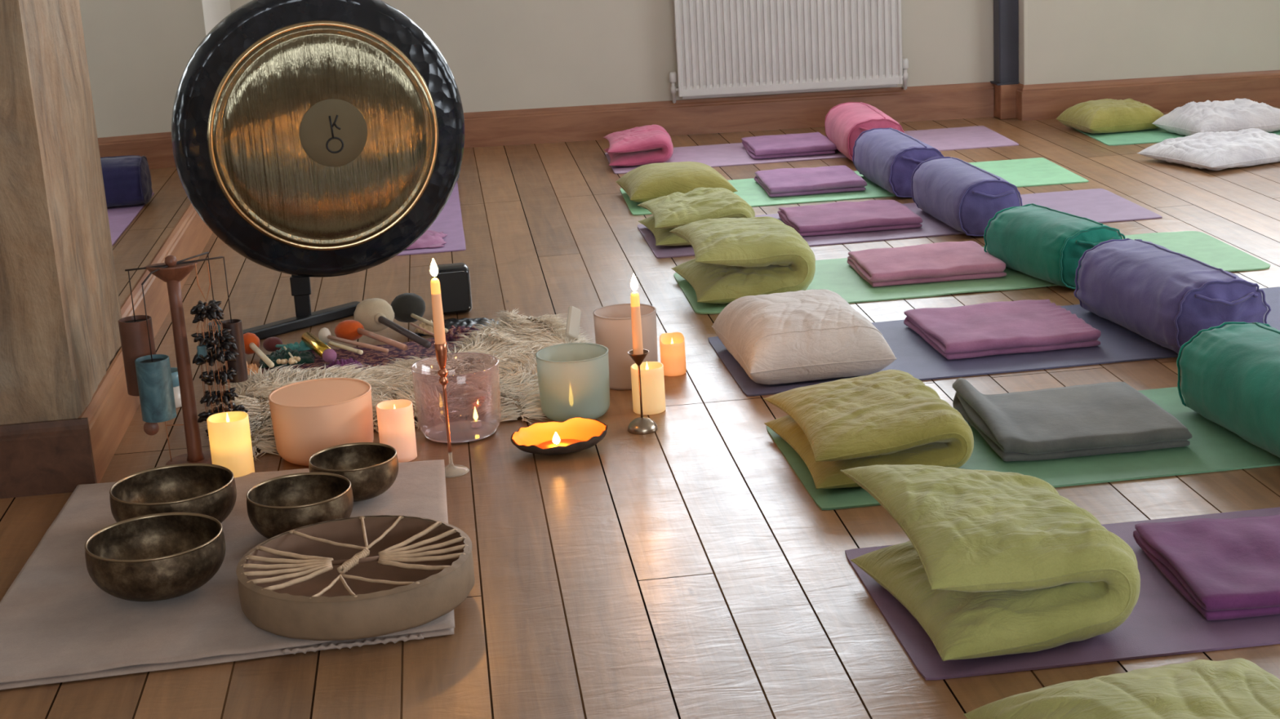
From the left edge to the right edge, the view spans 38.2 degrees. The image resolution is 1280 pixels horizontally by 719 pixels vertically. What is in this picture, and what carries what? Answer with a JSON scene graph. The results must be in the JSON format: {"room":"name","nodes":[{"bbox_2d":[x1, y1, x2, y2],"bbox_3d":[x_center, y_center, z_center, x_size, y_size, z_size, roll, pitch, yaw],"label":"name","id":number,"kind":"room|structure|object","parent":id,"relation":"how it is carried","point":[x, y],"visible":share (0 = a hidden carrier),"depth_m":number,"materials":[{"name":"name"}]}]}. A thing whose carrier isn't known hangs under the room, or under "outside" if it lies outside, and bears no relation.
{"room":"exercise studio","nodes":[
{"label":"exercise studio","id":0,"kind":"room"},
{"bbox_2d":[0,0,121,425],"bbox_3d":[-1.918,-1.145,4.271,1.023,2.900,0.743,-5,15,-6],"label":"wooden pillar","id":1,"kind":"object","parent":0,"point":[60,313],"visible":0.89,"depth_m":4.28,"materials":[{"name":"wood"}]},
{"bbox_2d":[0,417,97,498],"bbox_3d":[-1.766,0.262,4.276,0.980,0.172,0.022,-5,15,-6],"label":"baseboard","id":2,"kind":"structure","parent":1,"relation":"attached to","point":[41,458],"depth_m":4.30,"materials":[{"name":"wood"}]},
{"bbox_2d":[77,347,140,483],"bbox_3d":[-1.335,0.127,4.677,0.022,0.172,0.732,-5,15,-6],"label":"baseboard","id":3,"kind":"object","parent":1,"relation":"attached to","point":[111,410],"visible":0.61,"depth_m":4.60,"materials":[{"name":"brown wood"}]},
{"bbox_2d":[201,0,231,35],"bbox_3d":[-1.870,-1.846,6.811,0.160,2.900,4.650,-5,15,-6],"label":"wall","id":4,"kind":"structure","parent":0,"point":[214,11],"depth_m":8.30,"materials":[{"name":"white paint"}]},
{"bbox_2d":[79,0,205,306],"bbox_3d":[-1.693,-1.529,6.187,0.008,2.200,3.090,-5,15,-6],"label":"wall mirror","id":5,"kind":"object","parent":4,"relation":"attached to","point":[139,52],"visible":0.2,"depth_m":5.84,"materials":[{"name":"clear glass"}]},
{"bbox_2d":[120,202,213,337],"bbox_3d":[-1.689,-0.529,7.097,0.022,0.193,4.320,-5,15,-6],"label":"baseboard","id":6,"kind":"structure","parent":4,"relation":"attached to","point":[188,237],"depth_m":6.09,"materials":[{"name":"brown wood"}]},
{"bbox_2d":[229,0,994,112],"bbox_3d":[-0.127,-2.529,8.925,3.819,2.900,0.220,-3,15,0],"label":"wall","id":7,"kind":"structure","parent":0,"point":[500,55],"depth_m":9.09,"materials":[{"name":"beige paint"}]},
{"bbox_2d":[463,81,994,147],"bbox_3d":[-0.099,-1.181,9.170,3.708,0.172,0.022,-3,15,0],"label":"baseboard","id":8,"kind":"structure","parent":7,"relation":"attached to","point":[976,100],"depth_m":9.16,"materials":[{"name":"brown wood"}]},
{"bbox_2d":[669,0,908,103],"bbox_3d":[0.718,-1.613,9.021,1.173,0.661,0.105,-3,15,0],"label":"radiator","id":9,"kind":"object","parent":7,"relation":"attached to","point":[725,48],"visible":1,"depth_m":9.00,"materials":[{"name":"white metal"}]},
{"bbox_2d":[0,106,1279,718],"bbox_3d":[1.576,0.322,3.768,8.000,0.050,12.700,-5,15,-6],"label":"floor","id":10,"kind":"structure","parent":0,"point":[683,569],"depth_m":3.92,"materials":[{"name":"brown wood"}]},
{"bbox_2d":[124,251,222,465],"bbox_3d":[-1.082,0.005,4.408,0.222,0.520,0.148,-14,19,-35],"label":"stand","id":11,"kind":"object","parent":10,"relation":"on","point":[171,272],"visible":0.83,"depth_m":4.39,"materials":[{"name":"brown wood"}]},
{"bbox_2d":[118,271,155,396],"bbox_3d":[-1.186,-0.066,4.358,0.076,0.296,0.076,-5,15,-6],"label":"door chime","id":12,"kind":"object","parent":11,"relation":"hanging from","point":[133,330],"visible":0.72,"depth_m":4.34,"materials":[{"name":"brown"}]},
{"bbox_2d":[134,284,176,435],"bbox_3d":[-1.129,0.001,4.278,0.079,0.361,0.078,-5,15,-6],"label":"door chime","id":13,"kind":"object","parent":11,"relation":"hanging from","point":[153,373],"visible":1,"depth_m":4.27,"materials":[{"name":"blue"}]},
{"bbox_2d":[207,253,222,346],"bbox_3d":[-1.032,-0.145,4.475,0.044,0.232,0.044,-5,15,-6],"label":"door chime","id":14,"kind":"object","parent":11,"relation":"hanging from","point":[216,322],"visible":0.33,"depth_m":4.47,"materials":[{"name":"black"}]},
{"bbox_2d":[190,262,248,436],"bbox_3d":[-1.004,-0.018,4.378,0.114,0.428,0.112,10,20,40],"label":"shaker","id":15,"kind":"object","parent":11,"relation":"hanging from","point":[207,340],"visible":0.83,"depth_m":4.36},
{"bbox_2d":[221,256,248,382],"bbox_3d":[-0.975,-0.097,4.411,0.048,0.304,0.048,-5,15,-6],"label":"door chime","id":16,"kind":"object","parent":11,"relation":"hanging from","point":[235,326],"visible":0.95,"depth_m":4.42,"materials":[{"name":"brown wood"}]},
{"bbox_2d":[170,367,182,408],"bbox_3d":[-1.260,0.077,4.976,0.068,0.100,0.068,-5,15,-6],"label":"ceramic cup","id":17,"kind":"object","parent":10,"relation":"on","point":[174,371],"visible":0.26,"depth_m":4.96,"materials":[{"name":"ceramic"}]},
{"bbox_2d":[0,459,454,689],"bbox_3d":[-0.826,0.408,3.821,0.907,0.023,1.121,-4,15,-3],"label":"floor mat","id":18,"kind":"object","parent":10,"relation":"on","point":[57,625],"visible":0.47,"depth_m":3.53,"materials":[{"name":"fabric"}]},
{"bbox_2d":[84,512,226,601],"bbox_3d":[-0.945,0.398,3.625,0.266,0.113,0.266,-5,15,-6],"label":"bowl","id":19,"kind":"object","parent":18,"relation":"on","point":[164,556],"visible":1,"depth_m":3.58,"materials":[{"name":"metal"}]},
{"bbox_2d":[109,462,236,523],"bbox_3d":[-0.992,0.314,3.946,0.262,0.109,0.262,-5,15,-6],"label":"bowl","id":20,"kind":"object","parent":18,"relation":"on","point":[206,489],"visible":0.62,"depth_m":4.01,"materials":[{"name":"metal"}]},
{"bbox_2d":[246,471,353,538],"bbox_3d":[-0.711,0.319,3.882,0.220,0.101,0.220,-5,15,-6],"label":"bowl","id":21,"kind":"object","parent":18,"relation":"on","point":[277,505],"visible":0.75,"depth_m":3.88,"materials":[{"name":"metal"}]},
{"bbox_2d":[308,442,398,502],"bbox_3d":[-0.633,0.258,4.105,0.196,0.093,0.196,-5,15,-6],"label":"bowl","id":22,"kind":"object","parent":18,"relation":"on","point":[371,468],"visible":0.68,"depth_m":4.13,"materials":[{"name":"metal"}]},
{"bbox_2d":[235,515,474,640],"bbox_3d":[-0.541,0.411,3.538,0.446,0.086,0.447,-5,15,-6],"label":"drum","id":23,"kind":"object","parent":18,"relation":"on","point":[359,577],"visible":1,"depth_m":3.51,"materials":[{"name":"leather"}]},
{"bbox_2d":[206,411,254,477],"bbox_3d":[-0.956,0.203,4.327,0.095,0.166,0.095,-5,15,-6],"label":"pillar candle","id":24,"kind":"object","parent":10,"relation":"on","point":[228,433],"visible":0.73,"depth_m":4.29,"materials":[{"name":"yellow wax"}]},
{"bbox_2d":[246,362,262,375],"bbox_3d":[-1.107,0.023,5.179,0.100,0.055,0.070,-12,17,-28],"label":"conch shell","id":25,"kind":"object","parent":10,"relation":"on","point":[255,367],"visible":0.25,"depth_m":5.17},
{"bbox_2d":[243,332,274,368],"bbox_3d":[-1.083,-0.016,5.308,0.061,0.065,0.351,-10,17,-24],"label":"mallet","id":26,"kind":"object","parent":10,"relation":"on","point":[251,342],"visible":0.84,"depth_m":5.41,"materials":[{"name":"orange fabric"}]},
{"bbox_2d":[242,275,359,340],"bbox_3d":[-1.092,-0.599,5.567,0.561,1.070,0.148,-17,20,-40],"label":"stand","id":27,"kind":"object","parent":10,"relation":"on","point":[300,286],"visible":0.42,"depth_m":5.75,"materials":[{"name":"black paint"}]},
{"bbox_2d":[171,0,464,277],"bbox_3d":[-0.950,-0.681,5.527,0.872,0.892,0.181,-8,16,-16],"label":"gong","id":28,"kind":"object","parent":27,"relation":"hanging from","point":[312,138],"visible":1,"depth_m":5.45,"materials":[{"name":"brown metal"}]},
{"bbox_2d":[268,377,373,466],"bbox_3d":[-0.766,0.154,4.478,0.246,0.159,0.246,-5,15,-6],"label":"bowl","id":29,"kind":"object","parent":10,"relation":"on","point":[308,417],"visible":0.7,"depth_m":4.39,"materials":[{"name":"beige"}]},
{"bbox_2d":[262,337,466,373],"bbox_3d":[-0.774,-0.013,5.342,0.619,0.023,0.323,-5,15,-6],"label":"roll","id":30,"kind":"object","parent":10,"relation":"on","point":[372,357],"visible":0.27,"depth_m":5.30,"materials":[{"name":"purple fabric"}]},
{"bbox_2d":[262,337,299,351],"bbox_3d":[-1.043,-0.043,5.419,0.132,0.043,0.051,3,17,23],"label":"mallet","id":31,"kind":"object","parent":30,"relation":"on","point":[271,344],"visible":0.95,"depth_m":5.42,"materials":[{"name":"red fabric"}]},
{"bbox_2d":[258,347,315,368],"bbox_3d":[-1.011,-0.013,5.295,0.163,0.037,0.109,-6,16,-11],"label":"pouch","id":32,"kind":"object","parent":30,"relation":"on","point":[306,357],"visible":0.77,"depth_m":5.27,"materials":[{"name":"fabric"}]},
{"bbox_2d":[275,355,300,364],"bbox_3d":[-0.985,0.003,5.193,0.054,0.019,0.055,5,17,28],"label":"shaker","id":33,"kind":"object","parent":30,"relation":"on","point":[291,360],"visible":1,"depth_m":5.18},
{"bbox_2d":[283,346,297,363],"bbox_3d":[-0.996,-0.014,5.266,0.006,0.009,0.203,-9,16,-18],"label":"wooden stick","id":34,"kind":"object","parent":30,"relation":"on","point":[284,347],"visible":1,"depth_m":5.26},
{"bbox_2d":[279,340,328,352],"bbox_3d":[-0.989,-0.043,5.404,0.160,0.035,0.044,-14,18,-33],"label":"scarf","id":35,"kind":"object","parent":30,"relation":"on","point":[303,347],"visible":0.39,"depth_m":5.39,"materials":[{"name":"fabric"}]},
{"bbox_2d":[301,332,337,363],"bbox_3d":[-0.923,-0.036,5.311,0.039,0.039,0.250,-10,17,-23],"label":"mallet","id":36,"kind":"object","parent":30,"relation":"on","point":[326,353],"visible":1,"depth_m":5.26,"materials":[{"name":"metal"}]},
{"bbox_2d":[324,357,362,370],"bbox_3d":[-0.833,0.009,5.186,0.112,0.031,0.048,-10,17,-22],"label":"pouch","id":37,"kind":"object","parent":30,"relation":"on","point":[342,362],"visible":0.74,"depth_m":5.18,"materials":[{"name":"fabric"}]},
{"bbox_2d":[328,341,363,355],"bbox_3d":[-0.843,-0.034,5.295,0.013,0.015,0.175,-15,19,-37],"label":"wooden stick","id":38,"kind":"object","parent":30,"relation":"on","point":[331,343],"visible":1,"depth_m":5.28,"materials":[{"name":"wood"}]},
{"bbox_2d":[318,327,389,352],"bbox_3d":[-0.833,-0.044,5.343,0.039,0.048,0.341,-16,20,-38],"label":"mallet","id":39,"kind":"object","parent":30,"relation":"on","point":[324,334],"visible":0.9,"depth_m":5.38,"materials":[{"name":"wood"}]},
{"bbox_2d":[334,320,407,350],"bbox_3d":[-0.765,-0.066,5.385,0.342,0.063,0.081,12,21,43],"label":"mallet","id":40,"kind":"object","parent":30,"relation":"on","point":[351,330],"visible":0.84,"depth_m":5.45,"materials":[{"name":"rubber"}]},
{"bbox_2d":[353,297,431,348],"bbox_3d":[-0.693,-0.101,5.416,0.112,0.104,0.441,-14,19,-34],"label":"mallet","id":41,"kind":"object","parent":30,"relation":"on","point":[375,314],"visible":0.96,"depth_m":5.52,"materials":[{"name":"beige fabric"}]},
{"bbox_2d":[391,293,448,333],"bbox_3d":[-0.637,-0.141,5.561,0.098,0.091,0.298,-16,20,-40],"label":"mallet","id":42,"kind":"object","parent":30,"relation":"on","point":[406,307],"visible":0.95,"depth_m":5.61,"materials":[{"name":"grey fabric"}]},
{"bbox_2d":[409,322,434,336],"bbox_3d":[-0.634,-0.087,5.405,0.008,0.011,0.173,-12,18,-29],"label":"wooden stick","id":43,"kind":"object","parent":30,"relation":"on","point":[411,323],"visible":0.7,"depth_m":5.40,"materials":[{"name":"pink wood"}]},
{"bbox_2d":[414,320,434,335],"bbox_3d":[-0.633,-0.100,5.525,0.100,0.041,0.046,12,21,44],"label":"herb bundle","id":44,"kind":"object","parent":30,"relation":"on","point":[424,326],"visible":0.65,"depth_m":5.51,"materials":[{"name":"plant"}]},
{"bbox_2d":[376,399,417,462],"bbox_3d":[-0.581,0.171,4.421,0.086,0.136,0.086,-5,15,-6],"label":"pillar candle","id":45,"kind":"object","parent":10,"relation":"on","point":[395,418],"visible":0.91,"depth_m":4.39,"materials":[{"name":"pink wax"}]},
{"bbox_2d":[200,308,595,460],"bbox_3d":[-0.628,0.027,5.027,1.158,0.094,1.036,-7,16,-13],"label":"sheepskin rug","id":46,"kind":"object","parent":10,"relation":"on","point":[515,342],"visible":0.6,"depth_m":4.94,"materials":[{"name":"fur"}]},
{"bbox_2d":[564,306,581,340],"bbox_3d":[-0.191,-0.105,5.306,0.034,0.085,0.097,-1,16,9],"label":"slab","id":47,"kind":"object","parent":46,"relation":"on","point":[574,315],"visible":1,"depth_m":5.30,"materials":[{"name":"white"}]},
{"bbox_2d":[396,181,466,255],"bbox_3d":[-1.062,-0.609,7.609,0.648,0.004,1.831,-5,15,-6],"label":"yoga mat","id":48,"kind":"object","parent":10,"relation":"on","point":[449,221],"visible":0.15,"depth_m":7.17,"materials":[{"name":"plastic"}]},
{"bbox_2d":[406,230,447,249],"bbox_3d":[-0.934,-0.464,6.925,0.424,0.058,0.314,-5,15,-6],"label":"shawl","id":49,"kind":"object","parent":48,"relation":"on","point":[430,238],"visible":0.2,"depth_m":6.87,"materials":[{"name":"fabric"}]},
{"bbox_2d":[430,258,469,477],"bbox_3d":[-0.453,0.017,4.249,0.082,0.510,0.082,-5,15,-6],"label":"candlestick","id":50,"kind":"object","parent":10,"relation":"on","point":[440,344],"visible":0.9,"depth_m":4.22,"materials":[{"name":"orange metal"}]},
{"bbox_2d":[430,276,445,344],"bbox_3d":[-0.461,-0.110,4.214,0.025,0.174,0.025,-5,15,-6],"label":"taper candle","id":51,"kind":"object","parent":50,"relation":"on","point":[437,305],"depth_m":4.21,"materials":[{"name":"orange wax"}]},
{"bbox_2d":[434,342,447,368],"bbox_3d":[-0.455,-0.008,4.242,0.028,0.062,0.028,-5,15,-6],"label":"cup","id":52,"kind":"object","parent":50,"relation":"on","point":[441,350],"depth_m":4.23,"materials":[{"name":"orange metal"}]},
{"bbox_2d":[431,262,471,315],"bbox_3d":[-0.592,-0.222,5.815,0.116,0.152,0.086,-6,16,-11],"label":"speaker","id":53,"kind":"object","parent":10,"relation":"on","point":[454,279],"visible":0.78,"depth_m":5.78},
{"bbox_2d":[436,271,469,312],"bbox_3d":[-0.583,-0.211,5.776,0.093,0.124,0.004,-6,16,-11],"label":"grille","id":54,"kind":"object","parent":53,"relation":"attached to","point":[454,286],"depth_m":5.78,"materials":[{"name":"black"}]},
{"bbox_2d":[410,353,501,443],"bbox_3d":[-0.450,0.098,4.574,0.216,0.181,0.216,-5,15,-6],"label":"bowl","id":55,"kind":"object","parent":10,"relation":"on","point":[460,431],"visible":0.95,"depth_m":4.58,"materials":[{"name":"glass"}]},
{"bbox_2d":[471,406,481,428],"bbox_3d":[-0.409,0.142,4.611,0.028,0.052,0.028,-5,15,-6],"label":"tealight","id":56,"kind":"object","parent":55,"relation":"in","point":[475,424],"visible":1,"depth_m":4.61,"materials":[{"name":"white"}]},
{"bbox_2d":[414,317,499,336],"bbox_3d":[-0.550,-0.106,5.638,0.257,0.022,0.197,0,16,11],"label":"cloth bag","id":57,"kind":"object","parent":10,"relation":"on","point":[467,322],"visible":0.39,"depth_m":5.64,"materials":[{"name":"black fabric"}]},
{"bbox_2d":[444,324,479,342],"bbox_3d":[-0.524,-0.077,5.471,0.184,0.046,0.180,-2,15,5],"label":"pouch","id":58,"kind":"object","parent":10,"relation":"on","point":[450,336],"visible":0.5,"depth_m":5.45,"materials":[{"name":"fabric"}]},
{"bbox_2d":[510,417,607,455],"bbox_3d":[-0.192,0.190,4.416,0.238,0.059,0.154,-5,15,-6],"label":"candle","id":59,"kind":"object","parent":10,"relation":"on","point":[576,434],"visible":1,"depth_m":4.45,"materials":[{"name":"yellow wax"}]},
{"bbox_2d":[535,342,609,422],"bbox_3d":[-0.166,0.062,4.674,0.184,0.166,0.184,-5,15,-6],"label":"bowl","id":60,"kind":"object","parent":10,"relation":"on","point":[574,381],"visible":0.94,"depth_m":4.61,"materials":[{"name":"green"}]},
{"bbox_2d":[592,303,657,390],"bbox_3d":[-0.035,-0.034,4.932,0.168,0.198,0.168,-5,15,-6],"label":"bowl","id":61,"kind":"object","parent":10,"relation":"on","point":[612,323],"visible":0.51,"depth_m":4.87,"materials":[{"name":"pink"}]},
{"bbox_2d":[627,274,657,434],"bbox_3d":[-0.004,-0.017,4.495,0.074,0.394,0.074,-5,15,-6],"label":"candlestick","id":62,"kind":"object","parent":10,"relation":"on","point":[640,425],"visible":1,"depth_m":4.48,"materials":[{"name":"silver metal"}]},
{"bbox_2d":[630,290,643,355],"bbox_3d":[-0.009,-0.090,4.475,0.025,0.172,0.025,-5,15,-6],"label":"taper candle","id":63,"kind":"object","parent":62,"relation":"on","point":[637,334],"depth_m":4.47,"materials":[{"name":"orange wax"}]},
{"bbox_2d":[627,349,648,365],"bbox_3d":[-0.004,-0.002,4.499,0.053,0.034,0.053,-5,15,-6],"label":"cup","id":64,"kind":"object","parent":62,"relation":"on","point":[637,356],"depth_m":4.49,"materials":[{"name":"brown metal"}]},
{"bbox_2d":[631,361,666,414],"bbox_3d":[0.021,0.067,4.684,0.083,0.129,0.083,-5,15,-6],"label":"pillar candle","id":65,"kind":"object","parent":10,"relation":"on","point":[652,379],"visible":0.97,"depth_m":4.66,"materials":[{"name":"beige wax"}]},
{"bbox_2d":[659,332,686,376],"bbox_3d":[0.089,-0.015,5.010,0.068,0.107,0.068,-5,15,-6],"label":"pillar candle","id":66,"kind":"object","parent":10,"relation":"on","point":[672,345],"visible":0.94,"depth_m":4.99,"materials":[{"name":"orange wax"}]},
{"bbox_2d":[604,125,1018,173],"bbox_3d":[0.770,-0.972,8.540,1.831,0.005,0.613,-5,15,-4],"label":"yoga mat","id":67,"kind":"object","parent":10,"relation":"on","point":[978,136],"visible":0.44,"depth_m":8.49,"materials":[{"name":"purple plastic"}]},
{"bbox_2d":[603,124,673,166],"bbox_3d":[-0.006,-0.989,8.483,0.305,0.133,0.463,-4,15,-3],"label":"folded blanket","id":68,"kind":"object","parent":67,"relation":"on","point":[651,144],"visible":1,"depth_m":8.30,"materials":[{"name":"fabric"}]},
{"bbox_2d":[741,132,836,159],"bbox_3d":[0.678,-0.986,8.499,0.386,0.046,0.424,-4,15,-4],"label":"folded blanket","id":69,"kind":"object","parent":67,"relation":"on","point":[761,147],"visible":1,"depth_m":8.36,"materials":[{"name":"fabric"}]},
{"bbox_2d":[824,102,904,161],"bbox_3d":[1.001,-1.020,8.275,0.268,0.200,0.619,-4,15,-3],"label":"bolster","id":70,"kind":"object","parent":67,"relation":"on","point":[844,123],"visible":0.64,"depth_m":8.11,"materials":[{"name":"fabric"}]},
{"bbox_2d":[620,157,1088,215],"bbox_3d":[0.852,-0.715,7.588,1.830,0.005,0.612,-5,15,-4],"label":"yoga mat","id":71,"kind":"object","parent":10,"relation":"on","point":[1037,171],"visible":0.34,"depth_m":7.49,"materials":[{"name":"green plastic"}]},
{"bbox_2d":[615,161,737,203],"bbox_3d":[0.141,-0.731,7.523,0.433,0.129,0.443,-5,15,-7],"label":"pillow","id":72,"kind":"object","parent":71,"relation":"on","point":[642,184],"visible":0.87,"depth_m":7.36,"materials":[{"name":"green fabric"}]},
{"bbox_2d":[754,165,866,196],"bbox_3d":[0.695,-0.736,7.590,0.400,0.046,0.421,-4,15,-4],"label":"folded blanket","id":73,"kind":"object","parent":71,"relation":"on","point":[781,182],"visible":1,"depth_m":7.48,"materials":[{"name":"fabric"}]},
{"bbox_2d":[852,128,943,197],"bbox_3d":[1.046,-0.802,7.474,0.244,0.200,0.600,-5,15,-7],"label":"bolster","id":74,"kind":"object","parent":71,"relation":"on","point":[888,157],"visible":0.77,"depth_m":7.29,"materials":[{"name":"fabric"}]},
{"bbox_2d":[637,188,1162,258],"bbox_3d":[0.929,-0.509,6.822,1.830,0.005,0.612,-5,15,-6],"label":"yoga mat","id":75,"kind":"object","parent":10,"relation":"on","point":[1098,205],"visible":0.34,"depth_m":6.73,"materials":[{"name":"plastic"}]},
{"bbox_2d":[637,187,755,245],"bbox_3d":[0.207,-0.532,6.758,0.376,0.144,0.463,-5,15,-7],"label":"pillow","id":76,"kind":"object","parent":75,"relation":"on","point":[671,211],"visible":0.79,"depth_m":6.60,"materials":[{"name":"green fabric"}]},
{"bbox_2d":[777,200,922,236],"bbox_3d":[0.768,-0.529,6.819,0.466,0.048,0.420,-5,15,-6],"label":"folded blanket","id":77,"kind":"object","parent":75,"relation":"on","point":[840,217],"visible":0.99,"depth_m":6.71,"materials":[{"name":"fabric"}]},
{"bbox_2d":[911,156,1022,236],"bbox_3d":[1.177,-0.597,6.700,0.244,0.200,0.588,-6,16,-8],"label":"bolster","id":78,"kind":"object","parent":75,"relation":"on","point":[957,193],"visible":0.93,"depth_m":6.50,"materials":[{"name":"fabric"}]},
{"bbox_2d":[673,231,1270,314],"bbox_3d":[1.048,-0.291,5.998,1.830,0.008,0.612,-5,15,-5],"label":"yoga mat","id":79,"kind":"object","parent":10,"relation":"on","point":[837,276],"visible":0.37,"depth_m":5.87,"materials":[{"name":"green plastic"}]},
{"bbox_2d":[669,216,815,303],"bbox_3d":[0.333,-0.333,5.888,0.401,0.207,0.493,-5,15,-7],"label":"pillow","id":80,"kind":"object","parent":79,"relation":"on","point":[735,259],"visible":0.98,"depth_m":5.70,"materials":[{"name":"green fabric"}]},
{"bbox_2d":[847,240,1006,287],"bbox_3d":[0.921,-0.314,5.999,0.443,0.051,0.390,-5,15,-4],"label":"folded blanket","id":81,"kind":"object","parent":79,"relation":"on","point":[945,261],"visible":1,"depth_m":5.89,"materials":[{"name":"fabric"}]},
{"bbox_2d":[983,203,1125,288],"bbox_3d":[1.309,-0.364,5.837,0.259,0.193,0.484,-9,16,-19],"label":"bolster","id":82,"kind":"object","parent":79,"relation":"on","point":[1047,244],"visible":0.79,"depth_m":5.72,"materials":[{"name":"teal fabric"}]},
{"bbox_2d":[708,286,1279,396],"bbox_3d":[1.139,-0.065,5.162,1.830,0.005,0.612,-5,15,-6],"label":"yoga mat","id":83,"kind":"object","parent":10,"relation":"on","point":[915,357],"visible":0.28,"depth_m":4.97,"materials":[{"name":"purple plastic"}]},
{"bbox_2d":[711,288,897,384],"bbox_3d":[0.435,-0.081,5.033,0.393,0.166,0.512,-5,15,-8],"label":"pillow","id":84,"kind":"object","parent":83,"relation":"on","point":[808,335],"visible":1,"depth_m":4.83,"materials":[{"name":"white fabric"}]},
{"bbox_2d":[903,299,1101,359],"bbox_3d":[1.006,-0.092,5.174,0.443,0.052,0.424,-5,15,-7],"label":"folded blanket","id":85,"kind":"object","parent":83,"relation":"on","point":[1026,326],"visible":1,"depth_m":5.08,"materials":[{"name":"fabric"}]},
{"bbox_2d":[1073,238,1271,354],"bbox_3d":[1.460,-0.181,5.109,0.287,0.212,0.629,-7,16,-12],"label":"bolster","id":86,"kind":"object","parent":83,"relation":"on","point":[1164,296],"visible":0.92,"depth_m":4.95,"materials":[{"name":"fabric"}]},
{"bbox_2d":[766,386,1279,510],"bbox_3d":[1.249,0.160,4.320,1.831,0.005,0.614,-5,15,-6],"label":"yoga mat","id":87,"kind":"object","parent":10,"relation":"on","point":[1212,447],"visible":0.25,"depth_m":4.11,"materials":[{"name":"green plastic"}]},
{"bbox_2d":[763,369,973,488],"bbox_3d":[0.523,0.145,4.233,0.381,0.143,0.493,-6,16,-8],"label":"pillow","id":88,"kind":"object","parent":87,"relation":"on","point":[891,417],"visible":0.94,"depth_m":4.07,"materials":[{"name":"green fabric"}]},
{"bbox_2d":[952,377,1192,461],"bbox_3d":[0.999,0.123,4.324,0.452,0.086,0.427,-5,15,-6],"label":"folded blanket","id":89,"kind":"object","parent":87,"relation":"on","point":[1108,417],"visible":1,"depth_m":4.24,"materials":[{"name":"fabric"}]},
{"bbox_2d":[1176,321,1279,457],"bbox_3d":[1.475,0.082,4.146,0.299,0.214,0.624,-6,16,-11],"label":"bolster","id":90,"kind":"object","parent":87,"relation":"on","point":[1230,374],"visible":1,"depth_m":4.19,"materials":[{"name":"teal fabric"}]},
{"bbox_2d":[844,506,1279,679],"bbox_3d":[1.348,0.382,3.492,1.830,0.005,0.612,-5,15,-6],"label":"yoga mat","id":91,"kind":"object","parent":10,"relation":"on","point":[1162,622],"visible":0.29,"depth_m":3.23,"materials":[{"name":"purple plastic"}]},
{"bbox_2d":[840,464,1140,661],"bbox_3d":[0.638,0.335,3.370,0.394,0.220,0.531,-6,16,-11],"label":"pillow","id":92,"kind":"object","parent":91,"relation":"on","point":[993,563],"visible":1,"depth_m":3.19,"materials":[{"name":"green fabric"}]},
{"bbox_2d":[1133,515,1279,620],"bbox_3d":[1.204,0.372,3.444,0.460,0.051,0.411,-4,15,-3],"label":"folded blanket","id":93,"kind":"object","parent":91,"relation":"on","point":[1226,569],"visible":1,"depth_m":3.42,"materials":[{"name":"fabric"}]},
{"bbox_2d":[1073,127,1279,146],"bbox_3d":[2.962,-1.088,8.496,1.830,0.004,0.612,-4,15,-2],"label":"yoga mat","id":94,"kind":"object","parent":10,"relation":"on","point":[1159,135],"visible":0.21,"depth_m":8.33,"materials":[{"name":"green plastic"}]},
{"bbox_2d":[1055,97,1164,133],"bbox_3d":[2.192,-1.138,8.578,0.402,0.125,0.363,-6,16,-11],"label":"pillow","id":95,"kind":"object","parent":94,"relation":"on","point":[1105,115],"visible":0.98,"depth_m":8.45,"materials":[{"name":"green fabric"}]},
{"bbox_2d":[1151,98,1279,136],"bbox_3d":[2.625,-1.095,8.308,0.502,0.139,0.383,-8,16,-17],"label":"pillow","id":96,"kind":"object","parent":94,"relation":"on","point":[1191,118],"visible":0.94,"depth_m":8.19,"materials":[{"name":"white fabric"}]},
{"bbox_2d":[1137,128,1279,170],"bbox_3d":[2.443,-0.887,7.665,0.582,0.110,0.463,-10,17,-22],"label":"pillow","id":97,"kind":"object","parent":10,"relation":"on","point":[1214,151],"visible":1,"depth_m":7.54,"materials":[{"name":"white fabric"}]},
{"bbox_3d":[1.446,0.601,2.674,1.830,0.005,0.612,-5,15,-6],"label":"yoga mat","id":98,"kind":"object","parent":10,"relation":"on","visible":0},
{"bbox_2d":[963,657,1279,718],"bbox_3d":[0.806,0.567,2.667,0.503,0.129,0.552,-6,16,-11],"label":"pillow","id":99,"kind":"object","parent":98,"relation":"on","point":[1237,688],"visible":1,"depth_m":2.75,"materials":[{"name":"green fabric"}]},
{"bbox_2d":[990,0,1019,85],"bbox_3d":[1.722,-2.674,8.746,0.120,2.730,0.120,-5,15,-6],"label":"steel post","id":100,"kind":"object","parent":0,"point":[1006,12],"visible":1,"depth_m":9.02,"materials":[{"name":"metal"}]},
{"bbox_2d":[1018,0,1027,84],"bbox_3d":[1.776,-2.636,8.911,0.028,2.900,0.555,-5,15,-6],"label":"wall","id":101,"kind":"structure","parent":0,"point":[1020,2],"depth_m":8.96,"materials":[{"name":"beige paint"}]},
{"bbox_2d":[993,84,1018,119],"bbox_3d":[1.805,-1.284,9.147,0.097,0.168,0.165,-5,15,-6],"label":"trim","id":102,"kind":"structure","parent":101,"relation":"attached to","point":[1005,95],"depth_m":9.07,"materials":[{"name":"brown wood"}]},
{"bbox_2d":[1022,0,1279,84],"bbox_3d":[3.272,-2.680,8.752,2.970,2.900,0.220,-3,15,0],"label":"wall","id":103,"kind":"structure","parent":0,"point":[1069,41],"depth_m":8.93,"materials":[{"name":"beige paint"}]},
{"bbox_2d":[1016,70,1279,120],"bbox_3d":[3.251,-1.329,8.998,2.889,0.172,0.274,-2,15,5],"label":"baseboard","id":104,"kind":"structure","parent":103,"relation":"attached to","point":[1046,101],"depth_m":8.98,"materials":[{"name":"brown wood"}]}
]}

